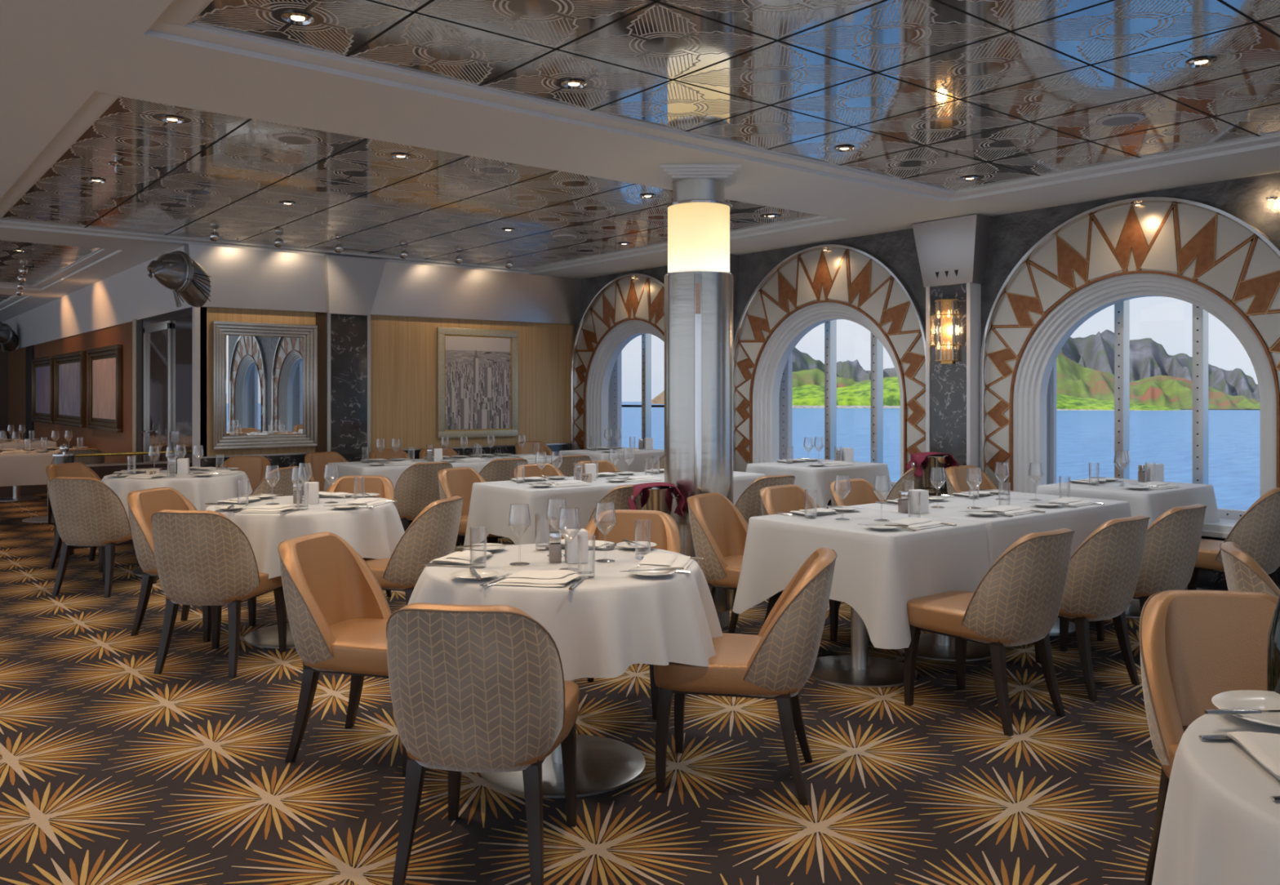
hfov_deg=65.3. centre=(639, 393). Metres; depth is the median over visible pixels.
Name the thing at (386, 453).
dining chair
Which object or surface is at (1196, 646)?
dining chair
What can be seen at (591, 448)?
napkin
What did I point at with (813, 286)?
window
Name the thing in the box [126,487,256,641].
dining chair
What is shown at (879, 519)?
wine glass
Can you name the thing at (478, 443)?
tumbler
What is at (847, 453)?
card holder
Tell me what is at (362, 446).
tumbler
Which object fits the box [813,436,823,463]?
wine glass
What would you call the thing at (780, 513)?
table knife
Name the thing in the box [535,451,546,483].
wine glass
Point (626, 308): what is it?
window
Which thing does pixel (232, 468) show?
bread plate
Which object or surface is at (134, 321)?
trim
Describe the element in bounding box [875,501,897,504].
table knife
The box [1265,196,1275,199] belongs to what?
light
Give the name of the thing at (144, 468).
table knife
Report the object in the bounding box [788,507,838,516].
napkin
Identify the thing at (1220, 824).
tablecloth
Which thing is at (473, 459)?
napkin
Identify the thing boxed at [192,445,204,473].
wine glass
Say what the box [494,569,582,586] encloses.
napkin
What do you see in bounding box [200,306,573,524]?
wall
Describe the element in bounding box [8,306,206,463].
wall
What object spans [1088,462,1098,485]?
tumbler
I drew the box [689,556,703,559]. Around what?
table knife
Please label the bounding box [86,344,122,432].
framed painting
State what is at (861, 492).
dining chair
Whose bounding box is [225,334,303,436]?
mirror glass
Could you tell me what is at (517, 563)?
wine glass
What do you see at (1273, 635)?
wine bottle
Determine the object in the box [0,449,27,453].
napkin
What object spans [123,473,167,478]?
napkin
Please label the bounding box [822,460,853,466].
napkin
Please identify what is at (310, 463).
bowl
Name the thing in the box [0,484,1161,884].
floor
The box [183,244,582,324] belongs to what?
wall
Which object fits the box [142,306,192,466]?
door frame
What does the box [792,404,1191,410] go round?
beach
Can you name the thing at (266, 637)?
round table
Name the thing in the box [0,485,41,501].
dining table
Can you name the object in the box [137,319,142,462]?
trim
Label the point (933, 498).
bread plate
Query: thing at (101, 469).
wall
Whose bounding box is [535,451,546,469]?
bowl
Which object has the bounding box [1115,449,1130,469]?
bowl
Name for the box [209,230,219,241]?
spotlight
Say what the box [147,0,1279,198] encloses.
trim
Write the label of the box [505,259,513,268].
spotlight
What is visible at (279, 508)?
napkin
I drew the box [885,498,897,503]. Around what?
napkin
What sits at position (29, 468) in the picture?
tablecloth
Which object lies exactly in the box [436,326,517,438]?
framed photograph
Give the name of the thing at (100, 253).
trim
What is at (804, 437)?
wine glass
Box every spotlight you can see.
[16,291,22,295]
[17,275,26,282]
[17,282,24,289]
[19,266,27,275]
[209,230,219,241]
[274,236,283,247]
[334,242,343,253]
[400,248,408,258]
[454,254,463,263]
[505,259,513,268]
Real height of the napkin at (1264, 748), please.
0.028 m
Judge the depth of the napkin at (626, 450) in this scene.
10.15 m
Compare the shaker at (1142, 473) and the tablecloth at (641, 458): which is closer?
the shaker at (1142, 473)
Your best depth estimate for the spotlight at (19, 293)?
13.08 m
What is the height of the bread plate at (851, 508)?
0.016 m
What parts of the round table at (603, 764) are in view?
plate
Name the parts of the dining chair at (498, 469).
leg, backrest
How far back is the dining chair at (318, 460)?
9.65 m
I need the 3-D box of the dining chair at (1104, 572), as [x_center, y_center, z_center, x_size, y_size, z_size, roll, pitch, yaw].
[2.081,0.978,4.817,0.500,0.824,0.643,0,0,-38]
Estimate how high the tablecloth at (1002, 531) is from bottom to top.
0.485 m
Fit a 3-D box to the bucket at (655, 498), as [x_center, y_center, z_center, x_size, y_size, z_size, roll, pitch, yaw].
[0.100,0.966,5.737,0.296,0.851,0.276,0,0,-7]
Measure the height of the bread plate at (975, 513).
0.016 m
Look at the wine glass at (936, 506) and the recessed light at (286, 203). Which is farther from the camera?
the recessed light at (286, 203)
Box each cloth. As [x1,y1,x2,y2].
[627,482,685,519]
[906,452,959,477]
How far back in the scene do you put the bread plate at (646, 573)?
3.48 m
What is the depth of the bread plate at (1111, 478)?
6.71 m
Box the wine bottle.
[1266,595,1279,693]
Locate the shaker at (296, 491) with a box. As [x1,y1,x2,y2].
[293,483,302,503]
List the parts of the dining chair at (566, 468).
backrest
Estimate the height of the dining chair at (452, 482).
0.824 m
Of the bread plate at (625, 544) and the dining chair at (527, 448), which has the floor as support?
the dining chair at (527, 448)
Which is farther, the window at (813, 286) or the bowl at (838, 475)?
the window at (813, 286)
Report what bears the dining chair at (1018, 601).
on the floor
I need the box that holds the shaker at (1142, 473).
[1137,464,1147,481]
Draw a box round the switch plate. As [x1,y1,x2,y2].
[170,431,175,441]
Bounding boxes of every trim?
[0,90,839,271]
[0,248,117,288]
[0,294,26,308]
[25,345,34,439]
[132,318,137,462]
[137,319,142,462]
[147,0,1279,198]
[192,306,199,466]
[200,442,574,458]
[729,254,738,307]
[884,498,1229,537]
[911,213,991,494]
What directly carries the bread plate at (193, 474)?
on the tablecloth at (199, 491)
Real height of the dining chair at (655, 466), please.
0.865 m
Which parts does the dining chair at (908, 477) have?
backrest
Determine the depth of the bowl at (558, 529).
3.57 m
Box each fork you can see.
[480,573,512,586]
[484,577,507,586]
[636,566,690,573]
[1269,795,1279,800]
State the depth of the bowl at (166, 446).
7.73 m
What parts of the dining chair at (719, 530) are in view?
leg, backrest, seat frame, leg, seat, leg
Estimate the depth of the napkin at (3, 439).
13.30 m
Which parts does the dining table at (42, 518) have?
plate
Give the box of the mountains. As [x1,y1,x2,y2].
[792,329,1259,402]
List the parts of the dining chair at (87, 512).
leg, backrest, seat, seat frame, leg, leg, leg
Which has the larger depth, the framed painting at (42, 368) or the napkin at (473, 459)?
the framed painting at (42, 368)
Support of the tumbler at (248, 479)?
on the tablecloth at (375, 532)
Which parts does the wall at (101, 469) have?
post, panel, rail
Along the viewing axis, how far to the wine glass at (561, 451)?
7.09 m
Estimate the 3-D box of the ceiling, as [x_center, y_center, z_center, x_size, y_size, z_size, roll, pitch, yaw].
[-4.459,-1.490,7.970,11.100,0.300,26.000,0,0,-39]
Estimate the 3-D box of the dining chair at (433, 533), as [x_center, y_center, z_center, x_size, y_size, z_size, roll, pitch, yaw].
[-1.312,0.978,5.501,0.643,0.824,0.500,0,0,14]
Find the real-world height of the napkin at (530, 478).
0.028 m
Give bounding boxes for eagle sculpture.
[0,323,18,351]
[146,250,210,306]
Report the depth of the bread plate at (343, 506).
5.48 m
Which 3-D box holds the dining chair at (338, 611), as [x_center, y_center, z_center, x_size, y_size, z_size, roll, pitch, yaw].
[-1.062,0.978,3.907,0.643,0.824,0.500,0,0,16]
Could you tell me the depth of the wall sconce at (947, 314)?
7.64 m
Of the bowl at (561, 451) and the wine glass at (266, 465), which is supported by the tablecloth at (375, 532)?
the wine glass at (266, 465)
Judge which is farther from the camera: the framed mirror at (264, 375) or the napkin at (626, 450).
the napkin at (626, 450)
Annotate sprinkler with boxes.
[108,162,123,173]
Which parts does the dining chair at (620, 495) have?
backrest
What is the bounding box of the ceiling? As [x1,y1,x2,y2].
[0,0,1279,321]
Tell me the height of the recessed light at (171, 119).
0.023 m
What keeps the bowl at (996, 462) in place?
on the wine glass at (1000, 499)
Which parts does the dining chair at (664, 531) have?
leg, backrest, leg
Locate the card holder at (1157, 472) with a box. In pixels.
[1146,463,1164,482]
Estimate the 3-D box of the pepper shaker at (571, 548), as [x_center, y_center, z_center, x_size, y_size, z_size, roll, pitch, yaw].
[-0.239,0.572,3.754,0.076,0.120,0.076,0,0,-14]
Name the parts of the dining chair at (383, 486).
backrest, leg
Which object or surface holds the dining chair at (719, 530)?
on the floor
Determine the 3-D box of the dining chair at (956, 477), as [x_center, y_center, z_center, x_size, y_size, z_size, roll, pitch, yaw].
[2.520,0.957,7.057,0.525,0.865,0.675,0,0,-39]
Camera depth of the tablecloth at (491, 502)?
6.78 m
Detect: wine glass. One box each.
[148,445,159,466]
[165,446,177,475]
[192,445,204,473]
[264,465,279,504]
[291,466,306,506]
[297,462,312,501]
[324,463,338,503]
[508,503,530,565]
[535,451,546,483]
[546,497,567,556]
[551,451,562,483]
[557,506,581,571]
[594,502,616,562]
[608,448,619,478]
[622,448,634,478]
[803,437,813,464]
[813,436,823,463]
[834,475,850,519]
[873,475,889,520]
[929,466,945,507]
[965,467,982,508]
[994,462,1008,500]
[1028,462,1043,501]
[1113,450,1128,486]
[1115,449,1130,484]
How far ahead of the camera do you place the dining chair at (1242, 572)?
3.55 m
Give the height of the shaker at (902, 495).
0.112 m
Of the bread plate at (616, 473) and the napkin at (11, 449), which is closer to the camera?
the bread plate at (616, 473)
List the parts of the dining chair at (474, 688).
leg, leg, backrest, seat frame, seat, leg, leg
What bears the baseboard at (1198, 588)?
attached to the wall at (1205, 578)
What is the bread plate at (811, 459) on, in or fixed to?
on the tablecloth at (810, 478)
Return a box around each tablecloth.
[0,440,57,449]
[0,448,84,486]
[101,469,252,519]
[205,495,404,578]
[323,453,558,491]
[407,543,723,680]
[462,471,764,551]
[558,447,664,471]
[732,508,989,648]
[746,459,892,508]
[850,491,1131,568]
[1035,478,1219,527]
[1151,708,1279,884]
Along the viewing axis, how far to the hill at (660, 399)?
1146.69 m
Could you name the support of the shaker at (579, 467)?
on the tablecloth at (491, 502)
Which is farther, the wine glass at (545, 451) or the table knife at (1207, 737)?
the wine glass at (545, 451)
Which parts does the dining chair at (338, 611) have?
leg, backrest, seat, seat frame, leg, leg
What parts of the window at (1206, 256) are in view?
stepped moulding, frame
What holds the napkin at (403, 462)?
on the tablecloth at (393, 473)
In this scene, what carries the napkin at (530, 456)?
on the tablecloth at (393, 473)
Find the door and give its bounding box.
[142,320,175,462]
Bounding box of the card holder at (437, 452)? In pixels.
[433,448,442,461]
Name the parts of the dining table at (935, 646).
plate, plate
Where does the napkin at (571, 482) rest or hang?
on the tablecloth at (491, 502)
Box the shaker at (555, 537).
[549,531,561,563]
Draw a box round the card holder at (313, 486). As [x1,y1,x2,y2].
[304,481,319,503]
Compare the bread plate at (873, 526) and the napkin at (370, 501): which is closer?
the bread plate at (873, 526)
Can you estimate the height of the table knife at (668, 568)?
0.010 m
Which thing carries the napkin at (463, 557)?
on the tablecloth at (613, 620)
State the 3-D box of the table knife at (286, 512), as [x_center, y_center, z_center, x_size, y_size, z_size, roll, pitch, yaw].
[-1.866,0.627,5.340,0.018,0.010,0.230,0,0,6]
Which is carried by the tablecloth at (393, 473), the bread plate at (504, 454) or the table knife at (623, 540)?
the bread plate at (504, 454)
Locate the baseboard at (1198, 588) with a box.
[1132,585,1228,600]
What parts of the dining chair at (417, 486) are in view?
leg, seat, backrest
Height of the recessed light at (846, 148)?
0.023 m
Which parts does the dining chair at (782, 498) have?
leg, backrest, leg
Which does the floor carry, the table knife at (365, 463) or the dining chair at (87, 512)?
the dining chair at (87, 512)
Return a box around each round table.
[132,567,158,577]
[244,622,295,648]
[479,680,645,798]
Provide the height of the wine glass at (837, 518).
0.222 m
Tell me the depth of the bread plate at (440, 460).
9.16 m
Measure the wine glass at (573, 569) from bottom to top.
0.222 m
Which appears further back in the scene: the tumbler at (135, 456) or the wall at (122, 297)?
the wall at (122, 297)
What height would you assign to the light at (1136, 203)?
0.014 m
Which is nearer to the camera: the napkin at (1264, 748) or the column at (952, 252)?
the napkin at (1264, 748)
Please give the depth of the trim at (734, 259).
9.62 m
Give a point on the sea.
(1165, 437)
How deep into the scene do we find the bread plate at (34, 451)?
10.74 m
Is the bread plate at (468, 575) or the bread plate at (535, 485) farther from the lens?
the bread plate at (535, 485)
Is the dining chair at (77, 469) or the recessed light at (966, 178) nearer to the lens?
the recessed light at (966, 178)
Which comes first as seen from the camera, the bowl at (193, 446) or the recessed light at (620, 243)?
the bowl at (193, 446)
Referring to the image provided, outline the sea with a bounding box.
[622,401,1260,510]
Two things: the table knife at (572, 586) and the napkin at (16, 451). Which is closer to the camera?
the table knife at (572, 586)
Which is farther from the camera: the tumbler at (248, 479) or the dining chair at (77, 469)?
the dining chair at (77, 469)
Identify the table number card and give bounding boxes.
[146,469,159,475]
[578,473,591,482]
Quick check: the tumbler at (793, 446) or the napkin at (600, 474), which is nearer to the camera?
the napkin at (600, 474)
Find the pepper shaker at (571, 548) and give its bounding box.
[564,528,588,564]
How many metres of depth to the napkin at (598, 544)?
4.07 m
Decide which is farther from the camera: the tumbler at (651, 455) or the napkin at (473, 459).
the napkin at (473, 459)
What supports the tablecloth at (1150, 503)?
on the dining table at (1133, 611)
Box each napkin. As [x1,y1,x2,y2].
[0,448,16,451]
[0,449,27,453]
[3,439,22,440]
[9,440,31,442]
[44,447,59,449]
[113,469,146,474]
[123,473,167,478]
[189,466,218,471]
[207,469,238,475]
[217,497,262,504]
[238,504,297,512]
[319,491,354,497]
[346,497,388,506]
[360,458,389,462]
[386,460,416,465]
[423,455,450,459]
[429,550,492,564]
[457,457,485,462]
[469,453,496,457]
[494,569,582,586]
[510,476,546,481]
[518,454,543,458]
[548,538,616,550]
[551,480,590,487]
[586,447,609,449]
[595,472,618,476]
[616,448,641,452]
[626,475,662,481]
[639,552,693,570]
[644,468,664,473]
[776,458,807,462]
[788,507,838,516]
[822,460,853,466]
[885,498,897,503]
[889,516,943,529]
[951,490,991,497]
[986,505,1032,515]
[1048,497,1094,506]
[1068,478,1107,484]
[1136,481,1180,488]
[1225,731,1279,780]
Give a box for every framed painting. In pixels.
[31,355,54,423]
[53,351,85,427]
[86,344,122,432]
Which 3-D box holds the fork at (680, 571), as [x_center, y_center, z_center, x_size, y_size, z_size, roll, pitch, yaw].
[0.082,0.626,3.547,0.205,0.010,0.025,0,0,22]
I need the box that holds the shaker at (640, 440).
[638,438,643,448]
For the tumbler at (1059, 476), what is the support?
on the tablecloth at (1002, 531)
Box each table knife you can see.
[135,467,167,469]
[186,472,219,475]
[204,502,233,504]
[242,493,283,496]
[280,508,301,514]
[324,503,367,506]
[364,462,390,463]
[417,562,476,566]
[456,544,514,547]
[469,567,481,579]
[568,575,585,590]
[604,478,631,479]
[611,471,639,472]
[620,567,684,571]
[622,538,649,547]
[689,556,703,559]
[776,511,809,517]
[822,505,865,508]
[859,524,908,527]
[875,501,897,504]
[940,493,971,497]
[940,523,956,525]
[959,511,1004,513]
[1024,502,1068,504]
[1031,510,1045,512]
[1089,476,1126,479]
[1124,485,1158,487]
[1198,734,1233,740]
[1204,709,1279,715]
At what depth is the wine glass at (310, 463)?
5.90 m
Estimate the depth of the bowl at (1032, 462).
5.93 m
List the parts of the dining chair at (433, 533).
seat, seat frame, leg, backrest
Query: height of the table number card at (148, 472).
0.062 m
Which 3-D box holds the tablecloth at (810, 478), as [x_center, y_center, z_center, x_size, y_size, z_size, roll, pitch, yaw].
[1.510,0.775,8.449,1.084,0.370,0.917,0,0,-39]
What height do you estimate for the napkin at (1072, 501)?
0.028 m
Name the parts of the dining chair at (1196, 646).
leg, seat, backrest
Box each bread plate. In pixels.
[34,450,49,452]
[72,446,88,448]
[107,473,131,477]
[191,473,214,476]
[214,504,247,510]
[217,467,239,470]
[248,493,277,498]
[329,503,360,509]
[351,493,379,497]
[367,463,385,465]
[390,458,405,460]
[440,460,456,462]
[449,568,498,580]
[466,542,506,551]
[495,453,511,455]
[528,483,551,487]
[545,475,567,479]
[605,478,626,481]
[616,472,635,474]
[616,541,656,549]
[628,566,675,577]
[801,457,820,461]
[806,462,825,466]
[828,506,858,511]
[864,523,900,529]
[928,495,947,500]
[964,510,998,515]
[981,488,1008,493]
[1030,502,1062,506]
[1097,477,1120,480]
[1122,484,1152,489]
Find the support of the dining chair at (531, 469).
on the floor
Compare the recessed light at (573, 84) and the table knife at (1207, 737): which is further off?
the recessed light at (573, 84)
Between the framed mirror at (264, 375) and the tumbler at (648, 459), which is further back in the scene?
the framed mirror at (264, 375)
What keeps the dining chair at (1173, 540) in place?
on the floor
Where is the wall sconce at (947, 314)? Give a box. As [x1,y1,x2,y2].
[929,298,962,364]
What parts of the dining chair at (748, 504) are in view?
backrest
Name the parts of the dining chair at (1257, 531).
leg, seat, seat frame, backrest, leg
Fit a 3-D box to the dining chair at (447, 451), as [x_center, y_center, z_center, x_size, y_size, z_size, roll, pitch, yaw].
[-1.980,0.978,10.359,0.500,0.824,0.643,0,0,-39]
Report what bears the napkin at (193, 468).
on the tablecloth at (199, 491)
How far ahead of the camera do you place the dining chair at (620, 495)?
6.15 m
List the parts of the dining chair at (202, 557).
leg, backrest, leg, seat frame, seat, leg, leg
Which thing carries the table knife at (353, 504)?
on the bread plate at (343, 506)
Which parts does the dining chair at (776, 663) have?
leg, leg, seat, seat frame, backrest, leg, leg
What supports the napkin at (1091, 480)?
on the tablecloth at (1150, 503)
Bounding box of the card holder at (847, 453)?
[841,447,853,462]
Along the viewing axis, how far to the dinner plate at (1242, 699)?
1.99 m
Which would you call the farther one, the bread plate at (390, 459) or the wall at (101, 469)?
the bread plate at (390, 459)
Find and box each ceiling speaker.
[273,133,315,144]
[552,234,577,239]
[1096,113,1145,125]
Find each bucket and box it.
[631,485,679,515]
[911,454,948,496]
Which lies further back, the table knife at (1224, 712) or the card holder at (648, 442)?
the card holder at (648, 442)
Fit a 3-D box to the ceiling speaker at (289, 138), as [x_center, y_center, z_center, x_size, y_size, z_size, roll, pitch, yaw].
[-1.865,-1.374,5.396,0.220,0.008,0.220,0,0,-39]
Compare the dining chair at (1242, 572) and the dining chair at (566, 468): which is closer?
the dining chair at (1242, 572)
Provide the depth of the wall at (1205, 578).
6.33 m
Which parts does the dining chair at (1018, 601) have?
leg, seat frame, leg, seat, leg, backrest, leg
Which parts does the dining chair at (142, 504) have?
leg, seat, seat frame, backrest, leg, leg, leg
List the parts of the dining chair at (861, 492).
backrest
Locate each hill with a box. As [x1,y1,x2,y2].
[651,390,664,404]
[792,351,1260,408]
[792,377,1180,410]
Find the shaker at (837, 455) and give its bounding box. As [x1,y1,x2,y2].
[835,448,840,461]
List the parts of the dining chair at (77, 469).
leg, backrest, leg, leg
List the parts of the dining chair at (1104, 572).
leg, seat frame, seat, leg, backrest, leg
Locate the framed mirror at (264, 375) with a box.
[211,320,317,449]
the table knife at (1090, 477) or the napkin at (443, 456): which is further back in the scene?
the napkin at (443, 456)
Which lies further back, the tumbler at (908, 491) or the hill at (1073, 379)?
the hill at (1073, 379)
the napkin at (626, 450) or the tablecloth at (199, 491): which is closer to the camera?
the tablecloth at (199, 491)
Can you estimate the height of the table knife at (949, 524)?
0.010 m
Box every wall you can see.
[0,321,8,439]
[1,244,204,349]
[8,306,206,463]
[52,443,187,556]
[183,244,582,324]
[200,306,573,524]
[573,172,1279,346]
[826,499,1279,590]
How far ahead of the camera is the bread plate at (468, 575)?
3.44 m
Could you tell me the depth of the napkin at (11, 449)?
10.97 m
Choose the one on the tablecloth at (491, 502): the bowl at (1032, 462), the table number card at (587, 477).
the table number card at (587, 477)
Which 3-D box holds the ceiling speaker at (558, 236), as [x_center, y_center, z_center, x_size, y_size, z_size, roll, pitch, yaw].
[-0.657,-1.374,8.746,0.220,0.008,0.220,0,0,-39]
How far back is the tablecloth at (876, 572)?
4.69 m
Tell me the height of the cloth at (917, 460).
0.193 m
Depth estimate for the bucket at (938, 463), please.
7.26 m
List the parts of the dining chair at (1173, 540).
leg, leg, seat frame, leg, seat, backrest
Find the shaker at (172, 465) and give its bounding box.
[169,459,177,473]
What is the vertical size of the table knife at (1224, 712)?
0.010 m
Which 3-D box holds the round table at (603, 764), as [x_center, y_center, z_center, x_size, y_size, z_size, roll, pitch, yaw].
[-0.289,1.016,3.742,1.000,0.749,1.000,0,0,-39]
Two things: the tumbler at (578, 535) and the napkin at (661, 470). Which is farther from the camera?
the napkin at (661, 470)
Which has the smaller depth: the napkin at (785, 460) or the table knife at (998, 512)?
the table knife at (998, 512)
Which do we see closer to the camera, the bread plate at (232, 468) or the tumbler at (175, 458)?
the tumbler at (175, 458)
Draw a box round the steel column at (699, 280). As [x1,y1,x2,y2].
[658,164,741,627]
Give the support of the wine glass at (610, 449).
on the tablecloth at (491, 502)
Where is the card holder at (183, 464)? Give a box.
[177,457,189,474]
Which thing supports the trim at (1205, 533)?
attached to the wall at (1205, 578)
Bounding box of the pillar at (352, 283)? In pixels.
[315,254,386,462]
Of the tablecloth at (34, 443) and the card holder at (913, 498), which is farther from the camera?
the tablecloth at (34, 443)
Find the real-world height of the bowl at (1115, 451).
0.124 m
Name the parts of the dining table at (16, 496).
plate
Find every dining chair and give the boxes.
[45,462,138,572]
[46,448,104,524]
[49,476,156,597]
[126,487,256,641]
[151,509,286,678]
[218,455,271,491]
[248,466,301,497]
[277,531,406,776]
[304,451,348,491]
[324,475,394,596]
[362,495,463,604]
[368,448,411,525]
[386,602,579,884]
[394,461,453,531]
[419,446,459,458]
[437,466,502,543]
[456,457,528,546]
[514,462,564,478]
[515,440,555,455]
[550,454,590,476]
[561,484,640,539]
[574,459,620,475]
[584,509,680,719]
[651,453,664,469]
[653,546,837,805]
[686,492,783,633]
[734,474,795,524]
[760,484,839,641]
[829,478,886,607]
[885,466,941,500]
[903,528,1074,736]
[944,465,998,494]
[991,515,1150,701]
[1059,503,1206,652]
[1138,590,1278,884]
[1187,487,1279,590]
[1218,542,1279,598]
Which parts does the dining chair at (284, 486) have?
backrest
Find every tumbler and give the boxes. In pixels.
[127,456,136,475]
[167,457,176,477]
[236,479,248,505]
[296,482,308,510]
[353,475,364,498]
[361,446,368,462]
[469,526,486,568]
[472,443,479,457]
[515,462,524,483]
[534,513,550,551]
[577,533,595,578]
[590,458,598,478]
[635,519,650,559]
[644,458,653,475]
[651,455,659,474]
[786,446,793,463]
[804,489,817,518]
[907,491,920,517]
[968,474,979,498]
[998,482,1010,505]
[1058,475,1070,497]
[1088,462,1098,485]
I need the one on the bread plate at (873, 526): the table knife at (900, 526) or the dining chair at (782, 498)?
the table knife at (900, 526)
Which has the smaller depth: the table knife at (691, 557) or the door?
the table knife at (691, 557)
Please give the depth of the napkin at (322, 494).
6.08 m
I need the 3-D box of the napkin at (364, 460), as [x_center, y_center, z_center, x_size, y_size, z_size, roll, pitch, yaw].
[-2.475,0.616,9.317,0.260,0.028,0.175,0,0,-38]
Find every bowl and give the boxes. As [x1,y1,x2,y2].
[165,446,177,462]
[192,445,204,461]
[264,465,279,486]
[291,466,306,488]
[297,462,312,483]
[324,463,338,484]
[508,503,530,537]
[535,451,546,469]
[546,497,567,530]
[551,451,562,468]
[557,506,581,542]
[594,502,616,534]
[608,448,619,464]
[622,448,634,464]
[834,475,850,499]
[873,475,889,498]
[929,466,945,489]
[965,467,982,490]
[994,462,1008,483]
[1028,462,1043,482]
[1113,450,1128,469]
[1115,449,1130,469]
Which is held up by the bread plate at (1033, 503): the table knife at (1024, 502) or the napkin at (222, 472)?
the table knife at (1024, 502)
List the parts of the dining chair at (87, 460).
leg, backrest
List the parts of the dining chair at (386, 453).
backrest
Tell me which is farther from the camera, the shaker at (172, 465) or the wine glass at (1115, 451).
the shaker at (172, 465)
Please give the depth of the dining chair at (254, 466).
9.05 m
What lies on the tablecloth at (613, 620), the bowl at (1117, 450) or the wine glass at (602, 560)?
the wine glass at (602, 560)
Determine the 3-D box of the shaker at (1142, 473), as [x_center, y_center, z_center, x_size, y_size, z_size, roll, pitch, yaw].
[3.367,0.533,6.687,0.044,0.112,0.044,0,0,-9]
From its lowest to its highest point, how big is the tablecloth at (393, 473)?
0.485 m
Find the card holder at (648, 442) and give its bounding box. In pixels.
[644,437,653,448]
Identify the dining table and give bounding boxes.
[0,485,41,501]
[22,491,53,522]
[809,606,917,688]
[894,617,1075,661]
[1124,600,1141,617]
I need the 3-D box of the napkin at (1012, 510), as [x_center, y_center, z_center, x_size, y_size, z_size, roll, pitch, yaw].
[1.956,0.616,5.307,0.260,0.028,0.175,0,0,-41]
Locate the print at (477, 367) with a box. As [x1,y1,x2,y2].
[444,335,510,430]
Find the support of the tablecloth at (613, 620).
on the round table at (603, 764)
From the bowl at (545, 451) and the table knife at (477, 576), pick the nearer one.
the table knife at (477, 576)
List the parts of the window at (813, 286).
stepped moulding, frame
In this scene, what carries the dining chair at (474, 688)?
on the floor
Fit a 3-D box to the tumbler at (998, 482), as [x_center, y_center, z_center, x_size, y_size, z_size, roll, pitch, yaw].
[1.998,0.559,5.478,0.062,0.145,0.062,0,0,-39]
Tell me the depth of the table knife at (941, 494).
6.15 m
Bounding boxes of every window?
[570,272,664,449]
[733,243,925,499]
[980,195,1279,540]
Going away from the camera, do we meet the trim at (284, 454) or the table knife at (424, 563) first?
the table knife at (424, 563)
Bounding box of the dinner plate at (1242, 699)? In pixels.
[1211,689,1279,727]
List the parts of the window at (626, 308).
frame, stepped moulding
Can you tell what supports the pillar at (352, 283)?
attached to the wall at (403, 349)
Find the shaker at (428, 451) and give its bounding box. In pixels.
[426,448,431,461]
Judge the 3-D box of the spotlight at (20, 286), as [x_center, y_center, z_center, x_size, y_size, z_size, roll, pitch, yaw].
[-7.654,-1.334,12.344,0.076,0.089,0.095,0,0,-39]
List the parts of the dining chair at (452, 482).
backrest, seat, leg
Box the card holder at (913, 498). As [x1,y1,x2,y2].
[908,488,928,513]
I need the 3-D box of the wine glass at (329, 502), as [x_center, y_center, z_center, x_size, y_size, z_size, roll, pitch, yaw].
[-1.790,0.521,5.793,0.083,0.222,0.083,0,0,9]
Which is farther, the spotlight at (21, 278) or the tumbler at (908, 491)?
the spotlight at (21, 278)
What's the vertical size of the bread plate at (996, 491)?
0.016 m
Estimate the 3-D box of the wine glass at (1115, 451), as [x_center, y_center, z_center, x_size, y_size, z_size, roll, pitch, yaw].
[3.075,0.478,6.389,0.083,0.222,0.083,0,0,-39]
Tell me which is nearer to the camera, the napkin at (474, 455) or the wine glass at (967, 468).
the wine glass at (967, 468)
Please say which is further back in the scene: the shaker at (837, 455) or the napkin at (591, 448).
the napkin at (591, 448)
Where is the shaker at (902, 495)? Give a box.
[897,491,909,512]
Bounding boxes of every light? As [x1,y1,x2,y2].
[12,248,26,251]
[86,177,106,182]
[159,115,184,123]
[279,201,295,205]
[280,12,314,24]
[390,153,410,159]
[501,228,515,231]
[560,80,586,88]
[617,242,630,244]
[639,194,656,198]
[764,214,778,217]
[834,145,854,151]
[960,176,978,181]
[1133,202,1142,205]
[1185,57,1217,67]
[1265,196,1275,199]
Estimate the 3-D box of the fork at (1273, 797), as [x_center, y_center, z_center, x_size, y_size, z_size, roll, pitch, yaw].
[1.083,0.626,1.558,0.205,0.010,0.025,0,0,-4]
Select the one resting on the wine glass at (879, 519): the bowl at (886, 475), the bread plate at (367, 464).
the bowl at (886, 475)
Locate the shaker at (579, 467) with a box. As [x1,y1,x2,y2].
[575,464,582,479]
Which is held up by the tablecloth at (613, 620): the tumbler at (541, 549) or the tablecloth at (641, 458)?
the tumbler at (541, 549)
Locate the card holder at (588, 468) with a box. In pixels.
[583,463,595,480]
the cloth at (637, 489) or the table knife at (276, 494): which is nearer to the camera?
the cloth at (637, 489)
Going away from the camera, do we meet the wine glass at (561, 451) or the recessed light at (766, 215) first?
the wine glass at (561, 451)
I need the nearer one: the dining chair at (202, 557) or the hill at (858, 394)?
the dining chair at (202, 557)
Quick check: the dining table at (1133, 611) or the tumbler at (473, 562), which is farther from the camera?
the dining table at (1133, 611)
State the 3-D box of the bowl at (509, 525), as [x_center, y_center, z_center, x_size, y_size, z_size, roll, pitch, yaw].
[-0.447,0.472,3.706,0.083,0.124,0.083,0,0,9]
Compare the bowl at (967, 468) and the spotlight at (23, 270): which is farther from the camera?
the spotlight at (23, 270)
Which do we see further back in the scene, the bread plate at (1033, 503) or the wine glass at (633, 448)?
the wine glass at (633, 448)

